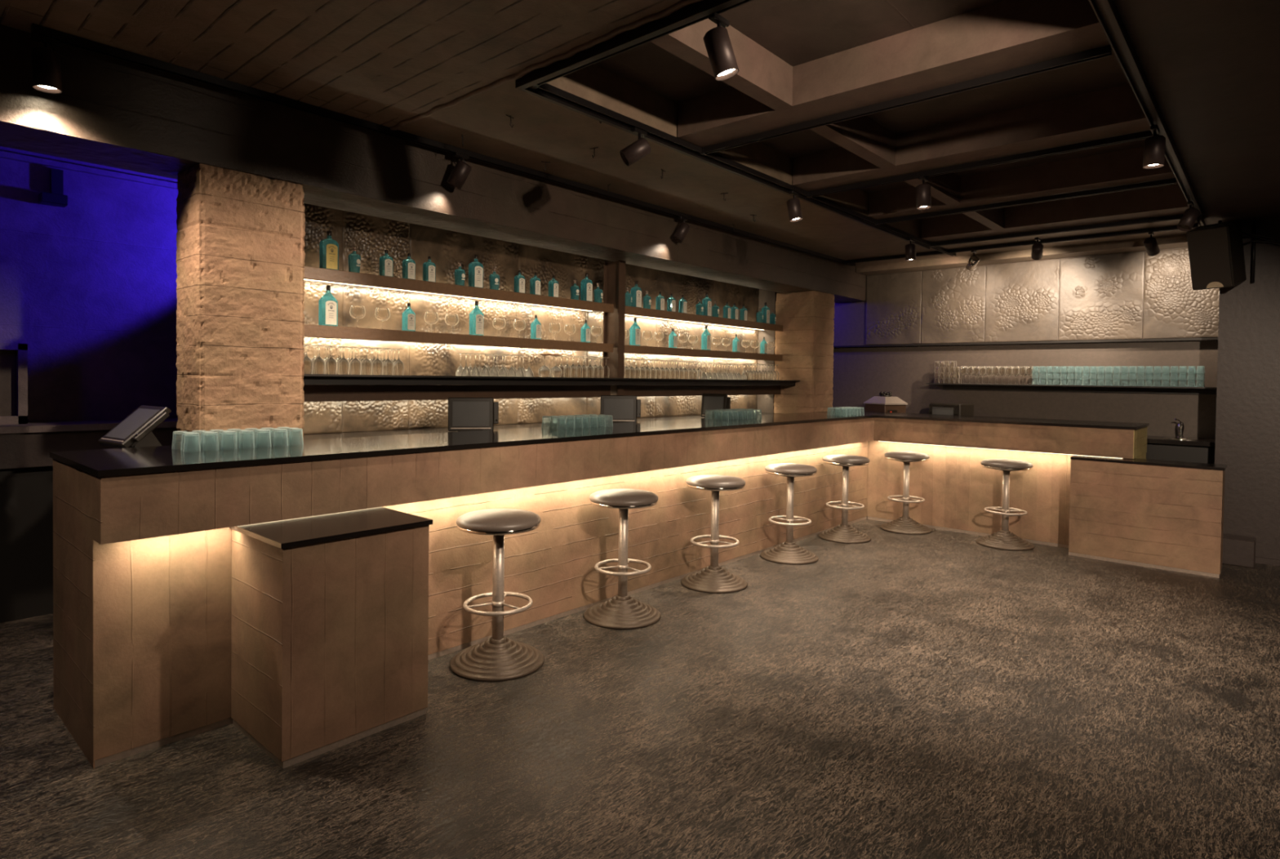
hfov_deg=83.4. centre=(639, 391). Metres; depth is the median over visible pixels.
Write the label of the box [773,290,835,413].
wall column
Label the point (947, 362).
tumbler
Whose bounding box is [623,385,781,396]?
valance
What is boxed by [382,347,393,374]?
glass
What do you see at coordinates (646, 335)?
glass
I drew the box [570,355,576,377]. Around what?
glass
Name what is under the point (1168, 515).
bar counter
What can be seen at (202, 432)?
tumbler
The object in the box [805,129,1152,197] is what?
track
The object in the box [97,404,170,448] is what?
screen
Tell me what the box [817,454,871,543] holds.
bar stool
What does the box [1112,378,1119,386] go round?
tumbler
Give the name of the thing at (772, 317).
glass bottle
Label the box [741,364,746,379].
glass
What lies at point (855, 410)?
tumbler
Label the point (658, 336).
glass
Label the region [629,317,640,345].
glass bottle
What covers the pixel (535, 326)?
glass bottle
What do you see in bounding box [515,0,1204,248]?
track
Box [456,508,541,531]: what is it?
seat cushion
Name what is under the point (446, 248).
backdrop panel
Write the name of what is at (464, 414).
screen
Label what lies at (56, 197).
wall fixture
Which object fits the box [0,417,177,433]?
countertop
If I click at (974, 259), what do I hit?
track spotlight
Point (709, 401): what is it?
screen
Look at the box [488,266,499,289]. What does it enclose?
glass bottle
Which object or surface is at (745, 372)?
glass
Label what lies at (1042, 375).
tumbler
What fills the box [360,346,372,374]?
glass
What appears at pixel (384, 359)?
glass
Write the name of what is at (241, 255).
wall column
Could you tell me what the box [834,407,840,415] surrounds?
tumbler
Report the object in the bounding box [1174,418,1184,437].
tap
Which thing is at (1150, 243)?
track spotlight
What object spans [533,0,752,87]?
track
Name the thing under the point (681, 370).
glass
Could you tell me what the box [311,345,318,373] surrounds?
glass
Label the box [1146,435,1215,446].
countertop
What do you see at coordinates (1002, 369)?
wine glass
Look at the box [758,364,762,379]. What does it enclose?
glass
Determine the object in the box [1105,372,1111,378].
tumbler
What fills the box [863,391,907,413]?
dispenser
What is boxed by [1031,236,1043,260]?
track spotlight
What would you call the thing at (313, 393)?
shelf
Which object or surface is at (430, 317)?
glass
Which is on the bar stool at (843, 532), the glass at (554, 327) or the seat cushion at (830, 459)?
the seat cushion at (830, 459)
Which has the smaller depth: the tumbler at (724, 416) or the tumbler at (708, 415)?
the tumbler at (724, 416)
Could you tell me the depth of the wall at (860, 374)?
8.03 m
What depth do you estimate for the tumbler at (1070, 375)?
7.53 m
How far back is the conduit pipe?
6.14 m
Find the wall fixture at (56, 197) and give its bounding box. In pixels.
[38,168,67,207]
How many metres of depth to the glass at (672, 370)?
6.96 m
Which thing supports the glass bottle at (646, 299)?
on the shelf at (629, 310)
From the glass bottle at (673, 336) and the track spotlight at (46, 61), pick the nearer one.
the track spotlight at (46, 61)
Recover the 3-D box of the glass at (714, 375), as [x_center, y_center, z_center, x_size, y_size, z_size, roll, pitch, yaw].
[0.783,-0.216,7.539,0.074,0.168,0.076,2,1,42]
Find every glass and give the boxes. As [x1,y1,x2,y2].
[303,344,312,373]
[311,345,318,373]
[311,346,315,360]
[313,344,324,373]
[324,345,337,374]
[324,346,333,373]
[335,346,342,374]
[337,346,349,374]
[346,346,351,359]
[347,346,353,374]
[349,305,365,327]
[349,346,360,374]
[355,347,361,359]
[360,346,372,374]
[360,347,365,374]
[368,347,375,374]
[372,347,382,374]
[374,307,390,328]
[376,348,382,360]
[381,348,386,374]
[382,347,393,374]
[390,348,396,374]
[393,348,404,375]
[424,311,438,332]
[444,313,458,333]
[455,352,462,375]
[460,352,471,376]
[466,353,474,371]
[471,352,480,376]
[477,353,482,373]
[480,353,490,376]
[486,354,492,371]
[489,353,498,376]
[492,317,506,336]
[495,354,499,372]
[498,354,507,376]
[503,355,508,372]
[506,354,515,376]
[510,355,517,372]
[513,320,525,337]
[515,355,524,376]
[521,355,525,375]
[524,355,533,377]
[538,355,551,377]
[548,322,560,340]
[550,355,561,377]
[559,355,564,377]
[564,324,575,341]
[564,355,570,377]
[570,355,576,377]
[576,355,582,377]
[582,355,586,377]
[586,356,593,377]
[591,326,601,342]
[593,356,599,377]
[598,356,604,377]
[603,357,608,377]
[624,328,629,338]
[624,358,630,377]
[628,358,635,377]
[634,358,639,377]
[640,359,645,377]
[642,330,652,346]
[644,359,650,377]
[649,359,656,378]
[653,332,663,346]
[655,359,661,378]
[660,360,666,378]
[664,360,670,378]
[669,360,675,378]
[674,360,679,378]
[677,333,687,348]
[678,360,684,378]
[683,360,688,378]
[688,334,697,346]
[688,360,693,378]
[692,360,697,378]
[697,361,702,378]
[701,362,707,378]
[706,363,713,378]
[711,337,720,350]
[712,363,718,379]
[716,363,723,379]
[721,337,730,351]
[721,363,728,379]
[727,364,733,379]
[732,364,737,379]
[737,364,742,379]
[741,339,750,352]
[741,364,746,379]
[742,363,746,376]
[747,363,753,379]
[750,340,759,352]
[752,363,756,379]
[755,365,759,379]
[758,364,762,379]
[761,364,765,379]
[764,364,768,379]
[766,342,774,353]
[767,364,771,379]
[770,364,773,379]
[773,364,776,379]
[775,364,778,379]
[960,366,966,383]
[966,366,973,383]
[973,366,979,383]
[979,366,986,383]
[986,366,992,383]
[992,366,999,384]
[999,366,1005,384]
[1005,366,1012,384]
[1012,366,1018,384]
[1018,365,1026,384]
[1026,365,1032,384]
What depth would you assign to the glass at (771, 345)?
8.46 m
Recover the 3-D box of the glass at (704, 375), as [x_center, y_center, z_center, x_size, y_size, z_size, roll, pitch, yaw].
[0.660,-0.215,7.402,0.074,0.168,0.076,2,1,42]
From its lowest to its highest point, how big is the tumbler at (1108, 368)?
0.066 m
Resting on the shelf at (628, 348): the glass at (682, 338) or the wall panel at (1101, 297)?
the glass at (682, 338)
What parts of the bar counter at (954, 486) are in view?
panel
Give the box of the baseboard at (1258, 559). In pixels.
[1254,556,1279,565]
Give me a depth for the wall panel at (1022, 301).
8.04 m
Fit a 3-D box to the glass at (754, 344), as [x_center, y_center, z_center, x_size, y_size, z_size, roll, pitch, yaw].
[1.319,-0.513,8.247,0.100,0.147,0.100,2,1,42]
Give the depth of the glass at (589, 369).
6.14 m
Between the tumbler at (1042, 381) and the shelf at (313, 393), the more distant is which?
the tumbler at (1042, 381)
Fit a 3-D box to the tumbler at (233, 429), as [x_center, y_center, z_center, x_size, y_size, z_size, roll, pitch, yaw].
[-2.028,0.228,3.587,0.070,0.082,0.070,1,1,32]
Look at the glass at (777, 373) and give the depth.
8.43 m
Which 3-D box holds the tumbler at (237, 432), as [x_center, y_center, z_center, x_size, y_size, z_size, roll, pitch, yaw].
[-1.959,0.229,3.545,0.070,0.082,0.070,1,1,3]
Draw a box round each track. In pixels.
[30,22,855,266]
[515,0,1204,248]
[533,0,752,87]
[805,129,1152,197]
[845,222,1198,263]
[874,177,1176,225]
[929,213,1183,247]
[1088,0,1205,226]
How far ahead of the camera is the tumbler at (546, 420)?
5.11 m
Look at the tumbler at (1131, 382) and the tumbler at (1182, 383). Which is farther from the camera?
the tumbler at (1131, 382)
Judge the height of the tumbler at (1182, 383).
0.066 m
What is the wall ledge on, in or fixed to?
attached to the wall at (860, 374)
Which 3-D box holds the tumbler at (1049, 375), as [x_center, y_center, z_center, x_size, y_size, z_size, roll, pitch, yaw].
[4.380,-0.174,7.685,0.061,0.066,0.064,1,1,7]
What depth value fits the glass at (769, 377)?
8.29 m
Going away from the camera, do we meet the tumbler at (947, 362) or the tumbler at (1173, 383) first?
the tumbler at (1173, 383)
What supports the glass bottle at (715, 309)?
on the shelf at (629, 310)
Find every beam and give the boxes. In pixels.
[0,24,866,302]
[529,83,955,256]
[699,44,1111,155]
[856,234,1187,275]
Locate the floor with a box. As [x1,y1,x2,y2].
[0,515,1279,858]
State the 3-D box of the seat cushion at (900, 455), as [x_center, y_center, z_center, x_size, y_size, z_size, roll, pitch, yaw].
[2.729,0.649,7.344,0.440,0.069,0.440,2,1,36]
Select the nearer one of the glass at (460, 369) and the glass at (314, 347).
the glass at (314, 347)
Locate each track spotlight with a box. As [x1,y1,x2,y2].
[30,32,62,93]
[446,151,471,189]
[619,127,651,166]
[672,216,690,242]
[703,12,738,80]
[786,190,802,222]
[904,237,915,261]
[915,175,931,209]
[965,249,979,270]
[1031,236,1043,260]
[1142,124,1165,168]
[1143,231,1159,256]
[1177,200,1199,231]
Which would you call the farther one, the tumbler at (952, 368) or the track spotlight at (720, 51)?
the tumbler at (952, 368)
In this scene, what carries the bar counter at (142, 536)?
on the floor
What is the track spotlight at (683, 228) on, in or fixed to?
attached to the track at (66, 38)
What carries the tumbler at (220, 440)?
on the bar counter at (142, 536)
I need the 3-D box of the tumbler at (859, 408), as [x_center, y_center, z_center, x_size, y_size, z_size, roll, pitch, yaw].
[2.318,0.207,7.644,0.070,0.082,0.070,0,1,-16]
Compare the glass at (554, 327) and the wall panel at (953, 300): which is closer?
the glass at (554, 327)
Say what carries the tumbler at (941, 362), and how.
on the tumbler at (941, 368)
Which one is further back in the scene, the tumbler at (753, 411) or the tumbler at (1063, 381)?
the tumbler at (1063, 381)
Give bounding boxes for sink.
[1163,436,1204,440]
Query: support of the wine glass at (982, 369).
on the wall shelf at (1105, 388)
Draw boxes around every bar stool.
[449,508,544,681]
[583,488,661,629]
[680,474,747,593]
[760,462,818,564]
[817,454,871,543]
[880,450,931,534]
[975,458,1034,551]
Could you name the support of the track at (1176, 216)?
attached to the ceiling
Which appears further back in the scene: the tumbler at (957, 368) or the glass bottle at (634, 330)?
the tumbler at (957, 368)
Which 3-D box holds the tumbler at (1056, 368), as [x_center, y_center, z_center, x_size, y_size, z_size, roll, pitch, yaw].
[4.431,-0.239,7.639,0.061,0.066,0.064,1,1,-10]
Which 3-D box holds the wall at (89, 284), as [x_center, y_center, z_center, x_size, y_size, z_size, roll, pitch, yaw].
[-2.540,-0.115,6.401,0.300,2.950,14.200,2,1,42]
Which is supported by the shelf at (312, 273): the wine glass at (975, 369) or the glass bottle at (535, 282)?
the glass bottle at (535, 282)
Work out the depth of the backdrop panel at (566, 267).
6.25 m
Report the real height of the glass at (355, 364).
0.178 m
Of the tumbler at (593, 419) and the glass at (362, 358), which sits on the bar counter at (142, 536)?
the tumbler at (593, 419)
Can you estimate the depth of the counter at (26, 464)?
4.38 m
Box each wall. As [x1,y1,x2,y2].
[0,146,177,422]
[756,288,779,413]
[832,247,1217,439]
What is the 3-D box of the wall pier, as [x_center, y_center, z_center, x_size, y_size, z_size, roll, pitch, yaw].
[7.365,0.044,4.834,5.403,2.950,0.750,2,1,42]
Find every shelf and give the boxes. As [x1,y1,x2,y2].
[302,384,610,401]
[303,266,613,312]
[303,324,613,352]
[303,373,799,385]
[602,305,782,331]
[624,344,782,360]
[926,382,1217,394]
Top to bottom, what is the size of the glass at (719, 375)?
0.168 m
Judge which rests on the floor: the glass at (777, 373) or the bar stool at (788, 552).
the bar stool at (788, 552)
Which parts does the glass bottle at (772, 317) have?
bottle glass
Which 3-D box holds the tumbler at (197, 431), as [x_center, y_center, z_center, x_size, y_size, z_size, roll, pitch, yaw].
[-2.129,0.229,3.466,0.070,0.082,0.070,0,1,-14]
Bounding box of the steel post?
[602,260,625,395]
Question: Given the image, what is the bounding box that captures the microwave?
[928,402,973,415]
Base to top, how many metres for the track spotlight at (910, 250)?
0.214 m
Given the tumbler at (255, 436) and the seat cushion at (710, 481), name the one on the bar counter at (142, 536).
the tumbler at (255, 436)
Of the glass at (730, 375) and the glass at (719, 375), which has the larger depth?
the glass at (730, 375)
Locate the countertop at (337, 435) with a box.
[302,412,783,439]
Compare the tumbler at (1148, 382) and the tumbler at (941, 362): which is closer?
the tumbler at (1148, 382)
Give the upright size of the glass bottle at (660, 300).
0.190 m
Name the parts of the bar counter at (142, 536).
panel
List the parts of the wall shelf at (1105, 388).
shelf plate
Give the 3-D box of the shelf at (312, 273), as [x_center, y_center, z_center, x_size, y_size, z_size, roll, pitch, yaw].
[-1.276,-0.731,5.367,0.265,0.075,2.850,2,1,42]
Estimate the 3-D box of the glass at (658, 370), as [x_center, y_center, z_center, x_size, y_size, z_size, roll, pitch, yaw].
[0.166,-0.215,6.819,0.066,0.178,0.068,2,1,42]
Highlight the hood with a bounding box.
[863,395,907,404]
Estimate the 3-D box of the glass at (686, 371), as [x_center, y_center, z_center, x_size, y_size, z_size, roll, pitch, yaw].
[0.452,-0.218,7.150,0.066,0.178,0.068,2,1,42]
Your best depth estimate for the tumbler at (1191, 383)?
6.86 m
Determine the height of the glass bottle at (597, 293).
0.182 m
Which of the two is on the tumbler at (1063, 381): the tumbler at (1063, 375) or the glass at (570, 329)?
the tumbler at (1063, 375)
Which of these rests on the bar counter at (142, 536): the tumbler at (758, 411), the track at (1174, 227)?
the tumbler at (758, 411)
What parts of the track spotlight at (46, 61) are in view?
stem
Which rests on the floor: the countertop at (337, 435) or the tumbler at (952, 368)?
the countertop at (337, 435)
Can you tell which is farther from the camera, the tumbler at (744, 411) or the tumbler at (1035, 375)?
the tumbler at (1035, 375)
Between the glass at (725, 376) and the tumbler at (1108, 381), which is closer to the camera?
the tumbler at (1108, 381)
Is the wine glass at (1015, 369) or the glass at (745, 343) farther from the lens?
the glass at (745, 343)
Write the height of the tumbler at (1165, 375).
0.066 m
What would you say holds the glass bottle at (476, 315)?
on the shelf at (310, 331)
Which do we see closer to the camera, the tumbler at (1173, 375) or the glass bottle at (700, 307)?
the tumbler at (1173, 375)
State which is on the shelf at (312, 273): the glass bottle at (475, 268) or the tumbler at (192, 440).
the glass bottle at (475, 268)
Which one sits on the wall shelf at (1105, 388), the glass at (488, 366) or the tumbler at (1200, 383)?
the tumbler at (1200, 383)
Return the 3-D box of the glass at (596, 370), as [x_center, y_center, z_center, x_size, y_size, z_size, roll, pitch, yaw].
[-0.382,-0.212,6.215,0.056,0.180,0.058,2,1,42]
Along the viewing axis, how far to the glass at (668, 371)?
6.91 m
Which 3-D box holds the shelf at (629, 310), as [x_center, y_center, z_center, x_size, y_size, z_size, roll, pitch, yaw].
[0.666,-0.748,7.553,0.265,0.075,2.808,2,1,42]
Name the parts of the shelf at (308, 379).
shelf plate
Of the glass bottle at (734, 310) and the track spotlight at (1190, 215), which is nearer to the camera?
the track spotlight at (1190, 215)
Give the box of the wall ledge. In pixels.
[833,337,1217,347]
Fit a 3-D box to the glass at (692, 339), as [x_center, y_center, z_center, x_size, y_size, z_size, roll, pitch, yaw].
[0.546,-0.507,7.378,0.100,0.147,0.100,2,1,42]
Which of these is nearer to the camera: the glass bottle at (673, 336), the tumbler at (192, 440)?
the tumbler at (192, 440)
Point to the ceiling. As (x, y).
(766, 93)
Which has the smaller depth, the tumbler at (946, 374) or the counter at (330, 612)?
the counter at (330, 612)
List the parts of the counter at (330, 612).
panel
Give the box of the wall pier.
[1214,216,1279,559]
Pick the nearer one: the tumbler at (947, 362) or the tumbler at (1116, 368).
the tumbler at (1116, 368)
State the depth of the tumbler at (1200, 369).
6.82 m
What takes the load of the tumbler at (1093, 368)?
on the tumbler at (1092, 375)
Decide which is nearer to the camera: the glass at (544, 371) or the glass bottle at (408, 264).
the glass bottle at (408, 264)
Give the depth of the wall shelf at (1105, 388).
7.59 m
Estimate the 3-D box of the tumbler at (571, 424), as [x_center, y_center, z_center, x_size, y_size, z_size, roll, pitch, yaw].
[-0.492,0.219,5.089,0.070,0.082,0.070,0,1,-39]
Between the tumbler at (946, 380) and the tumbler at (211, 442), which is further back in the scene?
the tumbler at (946, 380)
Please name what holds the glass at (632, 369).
on the shelf at (308, 379)
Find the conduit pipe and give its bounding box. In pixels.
[1250,220,1256,283]
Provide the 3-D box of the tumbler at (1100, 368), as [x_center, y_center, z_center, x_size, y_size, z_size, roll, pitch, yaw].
[4.732,-0.230,7.371,0.061,0.066,0.064,0,1,-16]
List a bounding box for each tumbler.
[171,431,186,448]
[180,431,196,450]
[182,432,200,452]
[191,430,205,440]
[200,431,214,448]
[202,431,219,450]
[209,429,223,439]
[217,430,232,448]
[220,431,237,449]
[226,428,240,431]
[235,429,249,447]
[238,430,254,448]
[244,427,257,435]
[253,428,267,445]
[255,430,271,447]
[269,427,282,444]
[272,429,288,446]
[286,427,298,443]
[288,428,303,445]
[541,416,551,427]
[551,416,559,428]
[556,417,566,429]
[566,416,575,428]
[574,416,582,428]
[582,416,590,427]
[590,415,598,427]
[597,415,605,426]
[604,414,613,426]
[705,409,712,419]
[713,409,720,419]
[720,410,728,420]
[728,410,733,419]
[731,409,737,419]
[736,409,743,419]
[742,409,747,418]
[746,409,752,418]
[750,408,756,417]
[755,408,761,417]
[826,407,833,415]
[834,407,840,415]
[840,408,846,416]
[844,407,850,415]
[848,407,853,415]
[853,407,857,415]
[857,407,861,415]
[860,407,864,414]
[933,372,939,377]
[933,377,938,382]
[934,360,939,366]
[934,366,939,372]
[938,372,944,377]
[938,377,944,383]
[939,360,944,366]
[939,366,944,372]
[944,360,949,366]
[944,366,949,372]
[944,372,949,377]
[944,377,949,383]
[949,360,955,366]
[949,366,954,372]
[949,372,954,377]
[949,377,954,383]
[954,366,959,372]
[954,372,959,377]
[954,377,959,383]
[1031,365,1038,372]
[1031,372,1038,378]
[1031,378,1038,384]
[1039,365,1045,372]
[1039,372,1045,378]
[1039,378,1044,384]
[1045,365,1053,372]
[1045,372,1052,378]
[1045,378,1052,384]
[1053,365,1059,372]
[1053,372,1059,378]
[1053,378,1059,385]
[1059,378,1066,385]
[1060,365,1066,372]
[1060,372,1066,378]
[1066,378,1074,385]
[1067,365,1074,372]
[1067,372,1074,378]
[1074,378,1081,385]
[1075,365,1081,372]
[1075,372,1081,378]
[1081,378,1088,385]
[1082,365,1088,372]
[1082,372,1088,378]
[1089,365,1097,372]
[1089,372,1096,378]
[1089,378,1096,385]
[1097,365,1104,372]
[1097,372,1104,378]
[1097,378,1104,385]
[1104,378,1111,385]
[1105,365,1112,372]
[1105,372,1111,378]
[1112,365,1119,372]
[1112,372,1119,379]
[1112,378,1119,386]
[1120,365,1128,373]
[1120,372,1128,379]
[1120,379,1128,386]
[1128,365,1136,373]
[1128,373,1136,379]
[1128,379,1136,386]
[1136,373,1144,379]
[1136,379,1143,386]
[1137,365,1144,373]
[1144,365,1152,373]
[1144,373,1152,379]
[1144,379,1152,386]
[1152,379,1160,386]
[1153,365,1160,373]
[1153,373,1160,379]
[1161,365,1169,373]
[1161,373,1168,379]
[1161,379,1168,386]
[1169,365,1177,373]
[1169,373,1177,379]
[1169,379,1177,386]
[1177,379,1186,386]
[1178,365,1186,373]
[1178,373,1186,379]
[1186,373,1195,379]
[1186,379,1195,386]
[1187,365,1195,373]
[1195,365,1204,373]
[1195,373,1204,379]
[1195,379,1204,386]
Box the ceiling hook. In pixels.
[506,114,514,128]
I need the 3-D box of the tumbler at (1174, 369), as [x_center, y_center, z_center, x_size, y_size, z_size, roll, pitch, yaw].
[5.184,-0.217,6.970,0.061,0.066,0.064,1,1,24]
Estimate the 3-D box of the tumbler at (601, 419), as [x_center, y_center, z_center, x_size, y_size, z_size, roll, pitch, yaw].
[-0.288,0.217,5.318,0.070,0.082,0.070,1,1,23]
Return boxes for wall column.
[175,163,305,439]
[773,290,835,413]
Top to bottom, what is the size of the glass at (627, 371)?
0.178 m
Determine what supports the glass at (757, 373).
on the shelf at (308, 379)
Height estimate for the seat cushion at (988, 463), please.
0.069 m
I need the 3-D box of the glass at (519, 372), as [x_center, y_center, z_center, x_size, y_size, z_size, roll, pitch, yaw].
[-0.935,-0.201,5.586,0.074,0.168,0.076,2,1,42]
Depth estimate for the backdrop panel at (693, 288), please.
7.66 m
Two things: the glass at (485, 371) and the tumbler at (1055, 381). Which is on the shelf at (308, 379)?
the glass at (485, 371)
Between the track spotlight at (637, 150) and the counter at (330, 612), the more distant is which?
the track spotlight at (637, 150)
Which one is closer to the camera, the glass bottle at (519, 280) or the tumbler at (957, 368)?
the glass bottle at (519, 280)
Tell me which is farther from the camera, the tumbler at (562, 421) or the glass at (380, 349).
the tumbler at (562, 421)
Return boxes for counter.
[0,417,177,622]
[49,412,875,768]
[229,506,432,768]
[814,411,1149,548]
[1068,454,1226,577]
[1146,435,1215,463]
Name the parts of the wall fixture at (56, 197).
arm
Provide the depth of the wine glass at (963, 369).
8.25 m
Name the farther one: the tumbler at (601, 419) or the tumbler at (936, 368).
the tumbler at (936, 368)
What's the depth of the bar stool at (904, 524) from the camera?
7.26 m
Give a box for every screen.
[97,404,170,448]
[448,397,498,431]
[600,395,640,422]
[700,393,730,417]
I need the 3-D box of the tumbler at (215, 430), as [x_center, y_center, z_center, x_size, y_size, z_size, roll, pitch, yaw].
[-2.078,0.228,3.525,0.070,0.082,0.070,1,1,24]
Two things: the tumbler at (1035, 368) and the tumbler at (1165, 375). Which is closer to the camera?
the tumbler at (1165, 375)
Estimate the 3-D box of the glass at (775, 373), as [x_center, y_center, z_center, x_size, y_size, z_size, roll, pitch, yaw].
[1.570,-0.228,8.401,0.056,0.180,0.058,2,1,42]
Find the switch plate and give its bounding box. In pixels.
[887,409,897,412]
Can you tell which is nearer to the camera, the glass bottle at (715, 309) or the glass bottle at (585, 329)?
the glass bottle at (585, 329)
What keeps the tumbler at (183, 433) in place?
on the bar counter at (142, 536)
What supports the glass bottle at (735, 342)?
on the shelf at (628, 348)
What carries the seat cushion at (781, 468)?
on the bar stool at (788, 552)
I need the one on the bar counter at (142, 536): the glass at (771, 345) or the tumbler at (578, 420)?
the tumbler at (578, 420)
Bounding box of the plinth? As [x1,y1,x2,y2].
[1222,533,1255,568]
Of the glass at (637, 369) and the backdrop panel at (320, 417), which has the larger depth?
the glass at (637, 369)
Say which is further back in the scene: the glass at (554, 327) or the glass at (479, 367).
the glass at (554, 327)
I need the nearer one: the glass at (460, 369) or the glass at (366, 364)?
the glass at (366, 364)
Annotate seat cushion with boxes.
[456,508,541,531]
[589,488,658,506]
[685,474,745,488]
[764,462,817,474]
[822,454,870,463]
[884,450,929,459]
[980,458,1033,468]
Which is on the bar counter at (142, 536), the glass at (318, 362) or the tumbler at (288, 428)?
the tumbler at (288, 428)
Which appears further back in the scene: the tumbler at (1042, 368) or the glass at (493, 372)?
the tumbler at (1042, 368)
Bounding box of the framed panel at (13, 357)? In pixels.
[0,342,27,424]
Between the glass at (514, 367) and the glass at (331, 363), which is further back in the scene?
the glass at (514, 367)
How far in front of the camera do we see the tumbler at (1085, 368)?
7.44 m
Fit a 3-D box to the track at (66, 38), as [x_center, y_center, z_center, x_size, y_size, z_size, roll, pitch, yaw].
[0.044,-1.527,5.874,0.040,0.036,7.740,2,1,42]
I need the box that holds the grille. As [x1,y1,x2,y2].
[1186,226,1232,288]
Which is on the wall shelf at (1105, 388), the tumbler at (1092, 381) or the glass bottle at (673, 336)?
the tumbler at (1092, 381)
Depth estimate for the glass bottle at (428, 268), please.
5.05 m
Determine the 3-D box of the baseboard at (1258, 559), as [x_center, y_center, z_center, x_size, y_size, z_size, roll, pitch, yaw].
[7.089,1.496,4.572,5.403,0.050,0.025,2,1,42]
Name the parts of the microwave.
door frame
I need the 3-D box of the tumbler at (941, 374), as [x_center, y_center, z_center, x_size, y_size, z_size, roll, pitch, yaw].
[3.544,-0.198,8.433,0.053,0.066,0.056,2,1,42]
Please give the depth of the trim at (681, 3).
3.21 m
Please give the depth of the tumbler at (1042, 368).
7.71 m
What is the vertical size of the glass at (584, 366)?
0.180 m
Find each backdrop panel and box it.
[302,203,342,434]
[342,210,409,431]
[408,222,519,428]
[516,243,587,423]
[586,256,657,417]
[654,269,714,417]
[712,280,759,408]
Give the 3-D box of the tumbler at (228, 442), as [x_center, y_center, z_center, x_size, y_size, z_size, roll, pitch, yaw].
[-1.958,0.232,3.422,0.070,0.082,0.070,1,1,19]
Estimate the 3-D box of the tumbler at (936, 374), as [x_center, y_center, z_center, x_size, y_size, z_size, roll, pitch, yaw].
[3.501,-0.200,8.471,0.053,0.066,0.056,2,1,42]
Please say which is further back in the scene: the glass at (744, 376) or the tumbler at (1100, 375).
the glass at (744, 376)
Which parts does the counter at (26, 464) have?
rail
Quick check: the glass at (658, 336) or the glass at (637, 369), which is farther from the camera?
the glass at (658, 336)
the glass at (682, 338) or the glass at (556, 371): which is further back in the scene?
the glass at (682, 338)
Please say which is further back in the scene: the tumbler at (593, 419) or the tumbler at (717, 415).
the tumbler at (717, 415)
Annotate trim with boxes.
[0,150,177,189]
[384,0,702,134]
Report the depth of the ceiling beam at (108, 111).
4.10 m
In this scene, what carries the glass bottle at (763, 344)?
on the shelf at (628, 348)
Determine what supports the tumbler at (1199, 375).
on the tumbler at (1200, 383)
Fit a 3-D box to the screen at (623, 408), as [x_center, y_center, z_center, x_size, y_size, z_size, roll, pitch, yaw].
[-0.167,0.154,6.193,0.345,0.247,0.170,1,1,-2]
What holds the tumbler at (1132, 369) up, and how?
on the tumbler at (1131, 375)
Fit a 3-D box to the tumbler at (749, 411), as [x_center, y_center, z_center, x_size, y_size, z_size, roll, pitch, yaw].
[1.016,0.208,6.702,0.070,0.082,0.070,1,1,5]
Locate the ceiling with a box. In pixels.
[0,0,1279,266]
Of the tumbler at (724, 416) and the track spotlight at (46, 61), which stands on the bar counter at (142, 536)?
the tumbler at (724, 416)
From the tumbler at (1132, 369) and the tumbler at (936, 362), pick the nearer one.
the tumbler at (1132, 369)
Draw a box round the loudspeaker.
[1186,220,1246,289]
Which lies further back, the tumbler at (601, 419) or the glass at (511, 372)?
the glass at (511, 372)
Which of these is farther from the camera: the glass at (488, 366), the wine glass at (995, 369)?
the wine glass at (995, 369)
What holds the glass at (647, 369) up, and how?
on the shelf at (308, 379)
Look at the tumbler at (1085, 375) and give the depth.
7.44 m
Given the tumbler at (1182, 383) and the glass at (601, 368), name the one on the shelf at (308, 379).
the glass at (601, 368)
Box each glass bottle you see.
[318,284,337,326]
[319,230,338,270]
[347,245,360,272]
[379,249,393,276]
[402,253,415,279]
[402,302,415,331]
[422,256,435,282]
[454,262,465,285]
[468,254,483,288]
[469,300,484,335]
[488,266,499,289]
[514,270,524,293]
[529,272,540,294]
[530,315,541,339]
[548,275,558,297]
[570,279,579,299]
[580,272,592,301]
[580,320,590,342]
[593,282,603,302]
[625,287,631,306]
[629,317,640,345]
[631,280,641,307]
[643,290,651,308]
[655,291,664,310]
[666,293,675,311]
[668,328,676,347]
[678,295,686,313]
[695,297,703,315]
[701,325,711,350]
[702,292,711,315]
[711,300,719,316]
[723,302,730,318]
[730,302,737,319]
[732,333,739,351]
[739,304,746,320]
[755,307,763,322]
[760,337,767,353]
[761,302,769,323]
[769,309,776,324]
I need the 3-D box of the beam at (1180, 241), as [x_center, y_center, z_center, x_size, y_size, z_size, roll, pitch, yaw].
[4.687,-1.479,7.482,4.990,0.075,0.330,2,1,42]
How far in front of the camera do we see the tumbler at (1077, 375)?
7.48 m
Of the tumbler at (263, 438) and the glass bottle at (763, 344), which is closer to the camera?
the tumbler at (263, 438)
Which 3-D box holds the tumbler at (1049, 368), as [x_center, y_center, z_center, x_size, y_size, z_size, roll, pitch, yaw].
[4.380,-0.241,7.684,0.061,0.066,0.064,1,1,7]
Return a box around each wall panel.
[865,271,922,344]
[920,265,986,343]
[984,258,1060,342]
[1058,251,1144,340]
[1142,247,1219,338]

